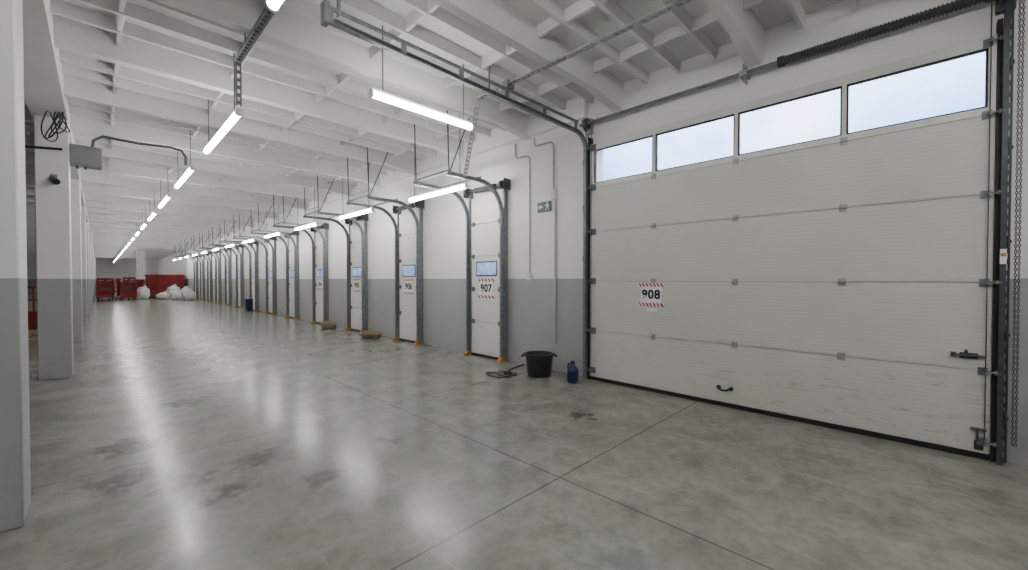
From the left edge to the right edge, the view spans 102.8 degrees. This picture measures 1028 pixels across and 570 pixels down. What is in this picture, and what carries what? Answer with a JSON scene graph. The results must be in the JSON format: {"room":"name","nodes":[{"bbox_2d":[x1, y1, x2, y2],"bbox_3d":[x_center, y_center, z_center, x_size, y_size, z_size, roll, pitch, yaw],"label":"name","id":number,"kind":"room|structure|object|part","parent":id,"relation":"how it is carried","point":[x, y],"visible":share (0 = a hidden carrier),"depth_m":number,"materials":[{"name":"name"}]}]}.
{"room":"distribution center","nodes":[
{"label":"distribution center","id":0,"kind":"room"},
{"bbox_2d":[27,256,157,292],"bbox_3d":[-52.856,-1.429,51.322,0.160,4.552,13.024,1,1,45],"label":"wall","id":1,"kind":"structure","parent":0,"point":[105,267],"depth_m":52.65,"materials":[{"name":"white paint"}]},
{"bbox_2d":[22,0,858,259],"bbox_3d":[-24.423,-3.174,23.044,80.320,0.552,13.184,1,1,45],"label":"ceiling","id":2,"kind":"structure","parent":0,"point":[142,71],"depth_m":5.84,"materials":[{"name":"paint"}]},
{"bbox_2d":[140,206,146,229],"bbox_3d":[-14.731,-2.743,16.306,2.278,0.897,0.086,1,1,45],"label":"tube light","id":3,"kind":"object","parent":2,"relation":"hanging from","point":[145,223],"visible":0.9,"depth_m":15.68,"materials":[{"name":"white plastic"}]},
{"bbox_2d":[148,190,156,220],"bbox_3d":[-12.116,-2.705,13.718,2.278,0.897,0.086,1,1,45],"label":"tube light","id":4,"kind":"object","parent":2,"relation":"hanging from","point":[154,213],"visible":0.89,"depth_m":13.35,"materials":[{"name":"white plastic"}]},
{"bbox_2d":[158,167,170,207],"bbox_3d":[-9.500,-2.667,11.130,2.278,0.897,0.086,1,1,45],"label":"tube light","id":5,"kind":"object","parent":2,"relation":"hanging from","point":[168,195],"visible":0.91,"depth_m":11.04,"materials":[{"name":"white plastic"}]},
{"bbox_2d":[158,196,169,207],"bbox_3d":[-9.500,-2.260,11.136,2.202,0.074,0.074,1,1,45],"label":"diffuser","id":6,"kind":"object","parent":5,"relation":"attached to","point":[166,198],"depth_m":11.04,"materials":[{"name":"white plastic"}]},
{"bbox_2d":[174,130,194,188],"bbox_3d":[-6.884,-2.629,8.542,2.278,0.897,0.086,1,1,45],"label":"tube light","id":7,"kind":"object","parent":2,"relation":"hanging from","point":[191,168],"visible":0.91,"depth_m":8.29,"materials":[{"name":"white plastic"}]},
{"bbox_2d":[175,167,192,188],"bbox_3d":[-6.884,-2.222,8.548,2.202,0.074,0.074,1,1,45],"label":"diffuser","id":8,"kind":"object","parent":7,"relation":"attached to","point":[190,169],"depth_m":8.40,"materials":[{"name":"white plastic"}]},
{"bbox_3d":[-6.247,-2.669,7.911,0.016,0.798,0.014,1,1,45],"label":"hanger rod","id":9,"kind":"part","parent":7,"relation":"part of","materials":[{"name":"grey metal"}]},
{"bbox_2d":[212,227,219,250],"bbox_3d":[-16.661,-2.616,22.912,1.926,1.345,0.086,1,1,45],"label":"tube light","id":10,"kind":"object","parent":2,"relation":"hanging from","point":[218,227],"visible":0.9,"depth_m":22.38,"materials":[{"name":"white plastic"}]},
{"bbox_2d":[203,53,242,153],"bbox_3d":[-4.268,-2.591,5.954,2.278,0.897,0.086,1,1,45],"label":"tube light","id":11,"kind":"object","parent":2,"relation":"hanging from","point":[237,113],"visible":0.91,"depth_m":5.65,"materials":[{"name":"white plastic"}]},
{"bbox_3d":[-4.905,-2.650,6.583,0.016,0.798,0.014,1,1,45],"label":"hanger rod","id":12,"kind":"part","parent":11,"relation":"part of","materials":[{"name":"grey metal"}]},
{"bbox_2d":[204,113,240,153],"bbox_3d":[-4.268,-2.184,5.960,2.202,0.074,0.074,1,1,45],"label":"diffuser","id":13,"kind":"object","parent":11,"relation":"attached to","point":[232,119],"depth_m":5.81,"materials":[{"name":"white plastic"}]},
{"bbox_3d":[-3.631,-2.631,5.323,0.016,0.798,0.014,1,1,45],"label":"hanger rod","id":14,"kind":"part","parent":11,"relation":"part of","materials":[{"name":"grey metal"}]},
{"bbox_2d":[225,224,235,247],"bbox_3d":[-14.136,-2.579,20.414,1.926,1.345,0.086,1,1,45],"label":"tube light","id":15,"kind":"object","parent":2,"relation":"hanging from","point":[233,244],"visible":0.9,"depth_m":19.89,"materials":[{"name":"white plastic"}]},
{"bbox_2d":[242,238,254,243],"bbox_3d":[-11.611,-2.542,17.916,1.926,1.345,0.086,1,1,45],"label":"tube light","id":16,"kind":"object","parent":2,"relation":"hanging from","point":[253,239],"visible":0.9,"depth_m":17.76,"materials":[{"name":"white plastic"}]},
{"bbox_2d":[234,6,274,106],"bbox_3d":[-1.887,-2.616,3.551,4.531,0.776,0.128,1,1,45],"label":"cable tray","id":17,"kind":"object","parent":2,"relation":"hanging from","point":[266,15],"visible":0.88,"depth_m":4.60,"materials":[{"name":"grey metal"}]},
{"bbox_2d":[234,6,274,63],"bbox_3d":[-1.817,-2.681,3.447,4.288,0.029,0.080,1,1,45],"label":"tray","id":18,"kind":"object","parent":17,"relation":"on","point":[266,15],"depth_m":4.41,"materials":[{"name":"grey metal"}]},
{"bbox_2d":[264,205,281,237],"bbox_3d":[-9.087,-2.506,15.417,1.926,1.345,0.086,1,1,45],"label":"tube light","id":19,"kind":"object","parent":2,"relation":"hanging from","point":[278,232],"visible":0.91,"depth_m":15.28,"materials":[{"name":"white plastic"}]},
{"bbox_2d":[264,233,279,237],"bbox_3d":[-9.087,-1.874,15.427,1.850,0.074,0.074,1,1,45],"label":"diffuser","id":20,"kind":"object","parent":19,"relation":"attached to","point":[272,234],"depth_m":15.45,"materials":[{"name":"white plastic"}]},
{"bbox_2d":[265,0,283,12],"bbox_3d":[-1.059,-2.538,2.350,2.278,0.897,0.086,1,1,45],"label":"tube light","id":21,"kind":"object","parent":2,"relation":"hanging from","point":[272,6],"visible":1,"depth_m":3.10,"materials":[{"name":"white plastic"}]},
{"bbox_2d":[267,0,283,9],"bbox_3d":[-1.059,-2.131,2.356,2.202,0.074,0.074,1,1,45],"label":"diffuser","id":22,"kind":"object","parent":21,"relation":"attached to","point":[271,4],"depth_m":3.09,"materials":[{"name":"white plastic"}]},
{"bbox_2d":[294,188,318,230],"bbox_3d":[-6.562,-2.469,12.919,1.926,1.345,0.086,1,1,45],"label":"tube light","id":23,"kind":"object","parent":2,"relation":"hanging from","point":[314,223],"visible":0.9,"depth_m":12.82,"materials":[{"name":"white plastic"}]},
{"bbox_2d":[295,223,315,229],"bbox_3d":[-6.562,-1.838,12.928,1.850,0.074,0.074,1,1,45],"label":"diffuser","id":24,"kind":"object","parent":23,"relation":"attached to","point":[310,224],"depth_m":12.90,"materials":[{"name":"white plastic"}]},
{"bbox_3d":[-6.025,-2.511,12.387,0.016,1.246,0.014,1,1,45],"label":"hanger rod","id":25,"kind":"part","parent":23,"relation":"part of","materials":[{"name":"grey metal"}]},
{"bbox_2d":[338,162,374,219],"bbox_3d":[-4.037,-2.433,10.421,1.926,1.345,0.086,1,1,45],"label":"tube light","id":26,"kind":"object","parent":2,"relation":"hanging from","point":[371,209],"visible":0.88,"depth_m":10.38,"materials":[{"name":"white plastic"}]},
{"bbox_2d":[339,209,371,218],"bbox_3d":[-4.037,-1.801,10.430,1.850,0.074,0.074,1,1,45],"label":"diffuser","id":27,"kind":"object","parent":26,"relation":"attached to","point":[363,211],"depth_m":10.38,"materials":[{"name":"white plastic"}]},
{"bbox_2d":[414,148,414,179],"bbox_3d":[-2.002,-2.472,8.406,0.005,0.630,0.086,1,1,45],"label":"tube light","id":28,"kind":"object","parent":2,"relation":"hanging from","point":[414,148],"depth_m":8.45,"materials":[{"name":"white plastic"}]},
{"bbox_3d":[-2.049,-2.453,8.453,0.016,1.246,0.014,1,1,45],"label":"hanger rod","id":29,"kind":"part","parent":28,"relation":"part of","materials":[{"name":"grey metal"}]},
{"bbox_2d":[367,25,474,130],"bbox_3d":[-1.114,-2.592,5.206,0.086,0.873,1.526,1,1,45],"label":"tube light","id":30,"kind":"object","parent":2,"relation":"hanging from","point":[374,93],"visible":1,"depth_m":5.10,"materials":[{"name":"white plastic"}]},
{"bbox_3d":[-1.532,-2.635,4.783,0.016,0.774,0.014,1,1,45],"label":"hanger rod","id":31,"kind":"part","parent":30,"relation":"part of","materials":[{"name":"grey metal"}]},
{"bbox_2d":[372,91,471,129],"bbox_3d":[-1.114,-2.197,5.212,0.074,0.074,1.450,1,1,45],"label":"diffuser","id":32,"kind":"object","parent":30,"relation":"attached to","point":[379,95],"depth_m":5.13,"materials":[{"name":"white plastic"}]},
{"bbox_3d":[-0.695,-2.648,5.629,0.016,0.774,0.014,1,1,45],"label":"hanger rod","id":33,"kind":"part","parent":30,"relation":"part of","materials":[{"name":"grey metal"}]},
{"bbox_2d":[408,178,468,201],"bbox_3d":[-1.467,-1.866,7.886,1.978,0.322,0.086,1,1,45],"label":"tube light","id":34,"kind":"object","parent":2,"relation":"hanging from","point":[456,187],"depth_m":7.82,"materials":[{"name":"white plastic"}]},
{"bbox_2d":[409,184,465,201],"bbox_3d":[-1.512,-1.764,7.932,1.850,0.074,0.074,1,1,45],"label":"diffuser","id":35,"kind":"object","parent":34,"relation":"attached to","point":[456,187],"depth_m":7.84,"materials":[{"name":"white plastic"}]},
{"bbox_2d":[459,127,459,172],"bbox_3d":[-0.944,-2.413,7.360,0.005,0.800,0.086,1,1,45],"label":"tube light","id":36,"kind":"object","parent":2,"relation":"hanging from","point":[459,127],"depth_m":7.39,"materials":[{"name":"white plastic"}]},
{"bbox_3d":[-0.976,-2.437,7.391,0.016,1.246,0.014,1,1,45],"label":"hanger rod","id":37,"kind":"part","parent":36,"relation":"part of","materials":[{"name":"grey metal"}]},
{"bbox_2d":[463,0,692,176],"bbox_3d":[0.898,-2.429,4.422,0.682,1.176,6.416,-1,1,-39],"label":"support rail","id":38,"kind":"object","parent":2,"relation":"hanging from","point":[507,83],"visible":0.92,"depth_m":4.58,"materials":[{"name":"metal"}]},
{"bbox_3d":[-0.335,-2.809,5.535,0.022,0.448,0.019,1,1,45],"label":"hanger rod","id":39,"kind":"part","parent":38,"relation":"part of","materials":[{"name":"grey metal"}]},
{"bbox_3d":[1.286,-2.564,3.935,5.200,0.019,0.080,1,1,45],"label":"rail","id":40,"kind":"part","parent":38,"relation":"part of","materials":[{"name":"metal"}]},
{"bbox_2d":[0,292,1027,569],"bbox_3d":[-24.367,1.341,23.167,80.000,0.160,13.024,1,1,45],"label":"floor","id":41,"kind":"structure","parent":0,"point":[196,434],"depth_m":3.46,"materials":[{"name":"concrete"}]},
{"bbox_2d":[0,0,30,532],"bbox_3d":[-3.447,-0.518,2.616,0.400,4.160,0.400,1,1,45],"label":"column","id":42,"kind":"structure","parent":41,"relation":"on","point":[15,467],"depth_m":2.61,"materials":[{"name":"white paint"}]},
{"bbox_2d":[27,286,36,329],"bbox_3d":[-13.694,0.737,11.650,1.011,1.386,1.004,1,1,45],"label":"trolley","id":43,"kind":"object","parent":41,"relation":"on","point":[32,315],"visible":0.15,"depth_m":11.38,"materials":[{"name":"red metal"}]},
{"bbox_3d":[-13.364,0.978,11.327,0.032,0.432,0.896,1,1,45],"label":"panel","id":44,"kind":"part","parent":43,"relation":"part of","materials":[{"name":"red paint"}]},
{"bbox_2d":[34,114,73,380],"bbox_3d":[-7.474,-0.578,6.668,0.400,4.160,0.368,1,1,45],"label":"column","id":45,"kind":"structure","parent":41,"relation":"on","point":[52,201],"depth_m":6.53,"materials":[{"name":"white paint"}]},
{"bbox_2d":[25,145,61,149],"bbox_3d":[-7.992,-2.133,5.797,0.078,0.100,2.163,1,1,45],"label":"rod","id":46,"kind":"object","parent":45,"relation":"attached to","point":[26,146],"visible":0.68,"depth_m":6.41,"materials":[{"name":"black metal"}]},
{"bbox_2d":[49,174,60,184],"bbox_3d":[-7.238,-1.665,6.460,0.226,0.189,0.099,1,1,33],"label":"security camera","id":47,"kind":"object","parent":45,"relation":"attached to","point":[53,178],"visible":1,"depth_m":6.42,"materials":[{"name":"grey plastic"}]},
{"bbox_2d":[40,110,70,141],"bbox_3d":[-7.025,-2.414,6.287,0.178,0.492,0.305,1,1,45],"label":"hanging cable","id":48,"kind":"object","parent":45,"relation":"attached to","point":[60,121],"visible":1,"depth_m":6.28,"materials":[{"name":"black rubber"}]},
{"bbox_2d":[69,143,101,169],"bbox_3d":[-7.205,-2.125,6.897,0.333,0.368,0.384,1,1,45],"label":"junction box","id":49,"kind":"object","parent":45,"relation":"attached to","point":[80,156],"visible":0.99,"depth_m":6.80,"materials":[{"name":"grey plastic"}]},
{"bbox_2d":[91,135,186,164],"bbox_3d":[-6.739,-2.444,7.428,0.123,0.300,1.299,1,1,45],"label":"conduit","id":50,"kind":"object","parent":49,"relation":"attached to","point":[102,136],"visible":0.92,"depth_m":7.36,"materials":[{"name":"metal"}]},
{"bbox_2d":[71,178,82,340],"bbox_3d":[-11.432,-0.635,10.584,0.400,4.160,0.368,1,1,45],"label":"column","id":51,"kind":"structure","parent":41,"relation":"on","point":[75,183],"depth_m":10.52,"materials":[{"name":"white paint"}]},
{"bbox_2d":[81,206,86,323],"bbox_3d":[-15.389,-0.693,14.500,0.400,4.160,0.368,1,1,45],"label":"column","id":52,"kind":"structure","parent":41,"relation":"on","point":[83,208],"depth_m":14.45,"materials":[{"name":"white paint"}]},
{"bbox_2d":[86,222,89,314],"bbox_3d":[-19.347,-0.750,18.416,0.400,4.160,0.368,1,1,45],"label":"column","id":53,"kind":"structure","parent":41,"relation":"on","point":[87,223],"depth_m":18.38,"materials":[{"name":"white paint"}]},
{"bbox_2d":[89,232,91,307],"bbox_3d":[-23.305,-0.807,22.332,0.400,4.160,0.368,1,1,45],"label":"column","id":54,"kind":"structure","parent":41,"relation":"on","point":[89,232],"depth_m":22.31,"materials":[{"name":"white paint"}]},
{"bbox_2d":[91,239,92,303],"bbox_3d":[-27.262,-0.865,26.248,0.400,4.160,0.368,1,1,45],"label":"column","id":55,"kind":"structure","parent":41,"relation":"on","point":[91,239],"depth_m":26.22,"materials":[{"name":"white paint"}]},
{"bbox_2d":[92,244,93,300],"bbox_3d":[-31.220,-0.922,30.164,0.400,4.160,0.368,1,1,45],"label":"column","id":56,"kind":"structure","parent":41,"relation":"on","point":[92,244],"depth_m":30.13,"materials":[{"name":"white paint"}]},
{"bbox_2d":[93,248,93,287],"bbox_3d":[-35.178,-0.980,34.081,0.400,4.160,0.368,1,1,45],"label":"column","id":57,"kind":"structure","parent":41,"relation":"on","point":[93,248],"depth_m":34.05,"materials":[{"name":"white paint"}]},
{"bbox_2d":[96,288,111,300],"bbox_3d":[-30.049,0.702,30.042,1.440,0.909,0.816,1,1,45],"label":"trolley","id":58,"kind":"object","parent":41,"relation":"on","point":[110,293],"visible":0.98,"depth_m":29.57,"materials":[{"name":"red metal"}]},
{"bbox_2d":[96,278,116,299],"bbox_3d":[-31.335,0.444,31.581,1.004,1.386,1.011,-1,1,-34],"label":"trolley","id":59,"kind":"object","parent":41,"relation":"on","point":[100,291],"visible":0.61,"depth_m":31.40,"materials":[{"name":"red metal"}]},
{"bbox_3d":[-31.077,0.687,31.199,0.896,0.432,0.032,-1,1,-34],"label":"panel","id":60,"kind":"part","parent":59,"relation":"part of","materials":[{"name":"red paint"}]},
{"bbox_2d":[115,278,120,295],"bbox_3d":[-34.127,0.250,35.354,1.728,1.664,0.352,1,1,45],"label":"container","id":61,"kind":"object","parent":41,"relation":"on","point":[116,279],"visible":0.73,"depth_m":34.78,"materials":[{"name":"red metal"}]},
{"bbox_2d":[113,282,136,299],"bbox_3d":[-29.636,0.449,31.251,1.011,1.386,1.004,0,1,22],"label":"trolley","id":62,"kind":"object","parent":41,"relation":"on","point":[123,294],"visible":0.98,"depth_m":31.11,"materials":[{"name":"red metal"}]},
{"bbox_3d":[-29.205,0.688,31.082,0.032,0.432,0.896,0,1,22],"label":"panel","id":63,"kind":"part","parent":62,"relation":"part of","materials":[{"name":"red paint"}]},
{"bbox_2d":[118,282,135,298],"bbox_3d":[-31.196,0.422,33.087,1.011,1.386,1.004,1,1,36],"label":"trolley","id":64,"kind":"object","parent":41,"relation":"on","point":[133,282],"visible":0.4,"depth_m":33.57,"materials":[{"name":"red metal"}]},
{"bbox_2d":[122,277,135,297],"bbox_3d":[-32.841,0.207,35.015,1.984,1.760,0.912,1,1,45],"label":"trolley","id":65,"kind":"object","parent":41,"relation":"on","point":[128,278],"visible":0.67,"depth_m":34.41,"materials":[{"name":"red metal"}]},
{"bbox_2d":[136,280,144,288],"bbox_3d":[-33.404,0.287,36.598,1.168,1.552,0.576,1,1,45],"label":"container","id":66,"kind":"object","parent":41,"relation":"on","point":[137,281],"visible":0.45,"depth_m":36.16,"materials":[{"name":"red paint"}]},
{"bbox_2d":[137,250,145,285],"bbox_3d":[-34.138,-1.079,37.541,0.560,4.256,0.560,1,1,45],"label":"column","id":67,"kind":"structure","parent":41,"relation":"on","point":[141,273],"depth_m":37.34,"materials":[{"name":"white paint"}]},
{"bbox_2d":[137,285,149,298],"bbox_3d":[-29.250,0.578,32.330,0.877,1.095,0.817,1,1,45],"label":"bag","id":68,"kind":"object","parent":41,"relation":"on","point":[142,292],"visible":0.83,"depth_m":32.09,"materials":[{"name":"white plastic"}]},
{"bbox_2d":[139,282,156,297],"bbox_3d":[-30.329,0.409,33.962,1.011,1.386,1.004,1,1,42],"label":"trolley","id":69,"kind":"object","parent":41,"relation":"on","point":[153,293],"visible":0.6,"depth_m":33.96,"materials":[{"name":"red metal"}]},
{"bbox_3d":[-29.983,0.651,33.656,0.032,0.432,0.896,1,1,42],"label":"panel","id":70,"kind":"part","parent":69,"relation":"part of","materials":[{"name":"red paint"}]},
{"bbox_2d":[156,291,169,299],"bbox_3d":[-27.335,0.802,32.004,0.799,0.657,0.781,0,1,-14],"label":"bag","id":71,"kind":"object","parent":41,"relation":"on","point":[164,295],"visible":0.98,"depth_m":31.73,"materials":[{"name":"white plastic"}]},
{"bbox_2d":[145,274,184,297],"bbox_3d":[-31.135,0.072,36.555,3.008,1.984,2.496,1,1,45],"label":"container","id":72,"kind":"object","parent":41,"relation":"on","point":[163,281],"visible":0.65,"depth_m":35.44,"materials":[{"name":"red metal"}]},
{"bbox_2d":[169,290,182,299],"bbox_3d":[-25.879,0.745,31.394,0.783,0.789,0.806,0,1,8],"label":"bag","id":73,"kind":"object","parent":41,"relation":"on","point":[175,295],"visible":0.99,"depth_m":31.18,"materials":[{"name":"white plastic"}]},
{"bbox_2d":[166,284,179,293],"bbox_3d":[-27.949,0.508,33.636,0.959,1.197,0.869,1,1,45],"label":"bag","id":74,"kind":"object","parent":73,"relation":"on","point":[174,287],"visible":0.54,"depth_m":33.37,"materials":[{"name":"white plastic"}]},
{"bbox_2d":[180,287,189,298],"bbox_3d":[-26.099,0.629,32.548,0.866,0.987,0.787,1,1,45],"label":"bag","id":75,"kind":"object","parent":41,"relation":"on","point":[182,290],"visible":0.4,"depth_m":32.35,"materials":[{"name":"white plastic"}]},
{"bbox_2d":[183,290,195,299],"bbox_3d":[-24.631,0.737,31.083,0.747,0.816,0.750,0,1,-6],"label":"bag","id":76,"kind":"object","parent":41,"relation":"on","point":[187,295],"visible":0.95,"depth_m":30.86,"materials":[{"name":"white plastic"}]},
{"bbox_2d":[244,299,253,311],"bbox_3d":[-13.129,0.995,20.302,0.368,0.616,0.336,1,1,45],"label":"bin","id":77,"kind":"object","parent":41,"relation":"on","point":[248,303],"visible":0.99,"depth_m":20.19,"materials":[{"name":"blue plastic"}]},
{"bbox_2d":[320,321,336,328],"bbox_3d":[-5.990,1.286,13.220,0.722,0.240,0.447,1,1,45],"label":"sack","id":78,"kind":"object","parent":41,"relation":"on","point":[326,324],"visible":1,"depth_m":13.00,"materials":[{"name":"brown fabric"}]},
{"bbox_2d":[359,330,381,338],"bbox_3d":[-3.901,1.336,11.171,0.755,0.200,0.434,1,1,45],"label":"sack","id":79,"kind":"object","parent":41,"relation":"on","point":[371,334],"visible":1,"depth_m":10.97,"materials":[{"name":"brown fabric"}]},
{"bbox_2d":[486,364,524,377],"bbox_3d":[0.008,1.474,7.071,0.547,0.039,1.060,1,1,45],"label":"power cable","id":80,"kind":"object","parent":41,"relation":"on","point":[507,373],"visible":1,"depth_m":6.84,"materials":[{"name":"black rubber"}]},
{"bbox_2d":[521,351,556,377],"bbox_3d":[0.417,1.315,6.811,0.499,0.371,0.496,1,1,45],"label":"tub","id":81,"kind":"object","parent":41,"relation":"on","point":[538,363],"visible":1,"depth_m":6.64,"materials":[{"name":"black plastic"}]},
{"bbox_2d":[567,361,578,383],"bbox_3d":[0.906,1.339,6.334,0.179,0.336,0.158,0,1,10],"label":"jug","id":82,"kind":"object","parent":41,"relation":"on","point":[572,371],"visible":1,"depth_m":6.27,"materials":[{"name":"blue plastic"}]},
{"bbox_2d":[158,0,1027,464],"bbox_3d":[-19.910,-1.081,27.636,80.000,4.552,0.352,1,1,45],"label":"wall","id":83,"kind":"structure","parent":0,"point":[530,302],"depth_m":7.18,"materials":[{"name":"white paint"}]},
{"bbox_2d":[173,244,198,298],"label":"door","id":84,"kind":"structure","parent":83,"relation":"in","point":[195,265],"depth_m":32.92,"materials":[{"name":"white metal"}]},
{"bbox_2d":[179,241,204,299],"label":"door","id":85,"kind":"structure","parent":83,"relation":"in","point":[202,262],"depth_m":30.84,"materials":[{"name":"white metal"}]},
{"bbox_2d":[184,239,212,301],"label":"door","id":86,"kind":"structure","parent":83,"relation":"in","point":[209,260],"depth_m":28.78,"materials":[{"name":"white metal"}]},
{"bbox_2d":[191,237,221,303],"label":"door","id":87,"kind":"structure","parent":83,"relation":"in","point":[218,281],"depth_m":26.68,"materials":[{"name":"white metal"}]},
{"bbox_2d":[199,233,231,305],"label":"door","id":88,"kind":"structure","parent":83,"relation":"in","point":[228,259],"depth_m":24.61,"materials":[{"name":"white metal"}]},
{"bbox_2d":[208,228,243,307],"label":"door","id":89,"kind":"structure","parent":83,"relation":"in","point":[239,256],"depth_m":22.53,"materials":[{"name":"white metal"}]},
{"bbox_2d":[219,221,258,310],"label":"door","id":90,"kind":"structure","parent":83,"relation":"in","point":[253,256],"depth_m":20.47,"materials":[{"name":"white metal"}]},
{"bbox_2d":[233,215,276,314],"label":"door","id":91,"kind":"structure","parent":83,"relation":"in","point":[270,251],"depth_m":18.39,"materials":[{"name":"white metal"}]},
{"bbox_2d":[250,204,299,319],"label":"door","id":92,"kind":"structure","parent":83,"relation":"in","point":[292,250],"depth_m":16.53,"materials":[{"name":"white metal"}]},
{"bbox_2d":[273,195,328,323],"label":"door","id":93,"kind":"structure","parent":83,"relation":"in","point":[320,274],"depth_m":14.46,"materials":[{"name":"white metal"}]},
{"bbox_3d":[-6.875,-0.421,14.544,0.589,0.253,0.006,1,1,45],"label":"pane","id":94,"kind":"part","parent":93,"relation":"part of","materials":[{"name":"clear glass"}]},
{"bbox_2d":[303,175,368,333],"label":"door","id":95,"kind":"structure","parent":83,"relation":"in","point":[357,238],"depth_m":12.39,"materials":[{"name":"white metal"}]},
{"bbox_3d":[-4.771,-0.391,12.462,0.589,0.253,0.006,1,1,45],"label":"pane","id":96,"kind":"part","parent":95,"relation":"part of","materials":[{"name":"glass"}]},
{"bbox_2d":[346,147,424,344],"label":"door","id":97,"kind":"structure","parent":83,"relation":"in","point":[408,230],"depth_m":10.30,"materials":[{"name":"white metal"}]},
{"bbox_3d":[-2.667,-0.360,10.380,0.589,0.253,0.006,1,1,45],"label":"pane","id":98,"kind":"part","parent":97,"relation":"part of","materials":[{"name":"clear glass"}]},
{"bbox_2d":[413,110,509,362],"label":"door","id":99,"kind":"structure","parent":83,"relation":"in","point":[487,216],"depth_m":8.22,"materials":[{"name":"white metal"}]},
{"bbox_3d":[-0.563,-0.330,8.299,0.589,0.253,0.006,1,1,45],"label":"pane","id":100,"kind":"part","parent":99,"relation":"part of","materials":[{"name":"clear glass"}]},
{"bbox_2d":[515,144,529,272],"bbox_3d":[0.157,-1.444,7.656,0.396,2.456,0.027,1,1,45],"label":"conduit","id":101,"kind":"object","parent":83,"relation":"attached to","point":[515,144],"visible":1,"depth_m":7.52,"materials":[{"name":"grey plastic"}]},
{"bbox_2d":[526,274,532,279],"bbox_3d":[0.284,-0.151,7.542,0.128,0.112,0.051,1,1,45],"label":"wall socket","id":102,"kind":"object","parent":83,"relation":"attached to","point":[528,276],"visible":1,"depth_m":7.51,"materials":[{"name":"white plastic"}]},
{"bbox_2d":[533,137,553,187],"bbox_3d":[0.526,-2.175,7.279,0.476,0.984,0.027,1,1,45],"label":"conduit","id":103,"kind":"object","parent":83,"relation":"attached to","point":[534,137],"visible":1,"depth_m":7.12,"materials":[{"name":"grey plastic"}]},
{"bbox_2d":[538,201,551,212],"bbox_3d":[0.540,-1.387,7.282,0.304,0.176,0.028,1,1,45],"label":"exit sign","id":104,"kind":"object","parent":83,"relation":"attached to","point":[546,206],"visible":1,"depth_m":7.25,"materials":[{"name":"plastic"}]},
{"bbox_2d":[551,188,556,199],"bbox_3d":[0.696,-1.576,7.107,0.112,0.192,0.059,1,1,45],"label":"junction box","id":105,"kind":"object","parent":83,"relation":"attached to","point":[554,190],"visible":1,"depth_m":7.08,"materials":[{"name":"white plastic"}]},
{"bbox_2d":[554,200,556,343],"bbox_3d":[0.717,-0.228,7.114,0.040,2.488,0.038,1,1,45],"label":"conduit","id":106,"kind":"object","parent":83,"relation":"attached to","point":[555,201],"visible":1,"depth_m":7.10,"materials":[{"name":"grey plastic"}]},
{"bbox_2d":[320,0,1024,465],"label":"door","id":107,"kind":"structure","parent":83,"relation":"in","point":[853,282],"depth_m":4.36,"materials":[{"name":"white metal"}]},
{"bbox_3d":[-0.363,-2.441,4.989,0.096,0.192,3.800,1,1,45],"label":"rail","id":108,"kind":"part","parent":107,"relation":"part of","materials":[{"name":"grey metal"}]},
{"bbox_3d":[2.614,1.292,5.106,0.195,0.057,0.084,1,1,45],"label":"pull handle","id":109,"kind":"part","parent":107,"relation":"part of","materials":[{"name":"black plastic"}]},
{"bbox_3d":[4.240,-0.613,3.449,0.053,3.976,0.192,1,1,45],"label":"hand chain","id":110,"kind":"part","parent":107,"relation":"part of","materials":[{"name":"metal"}]}
]}

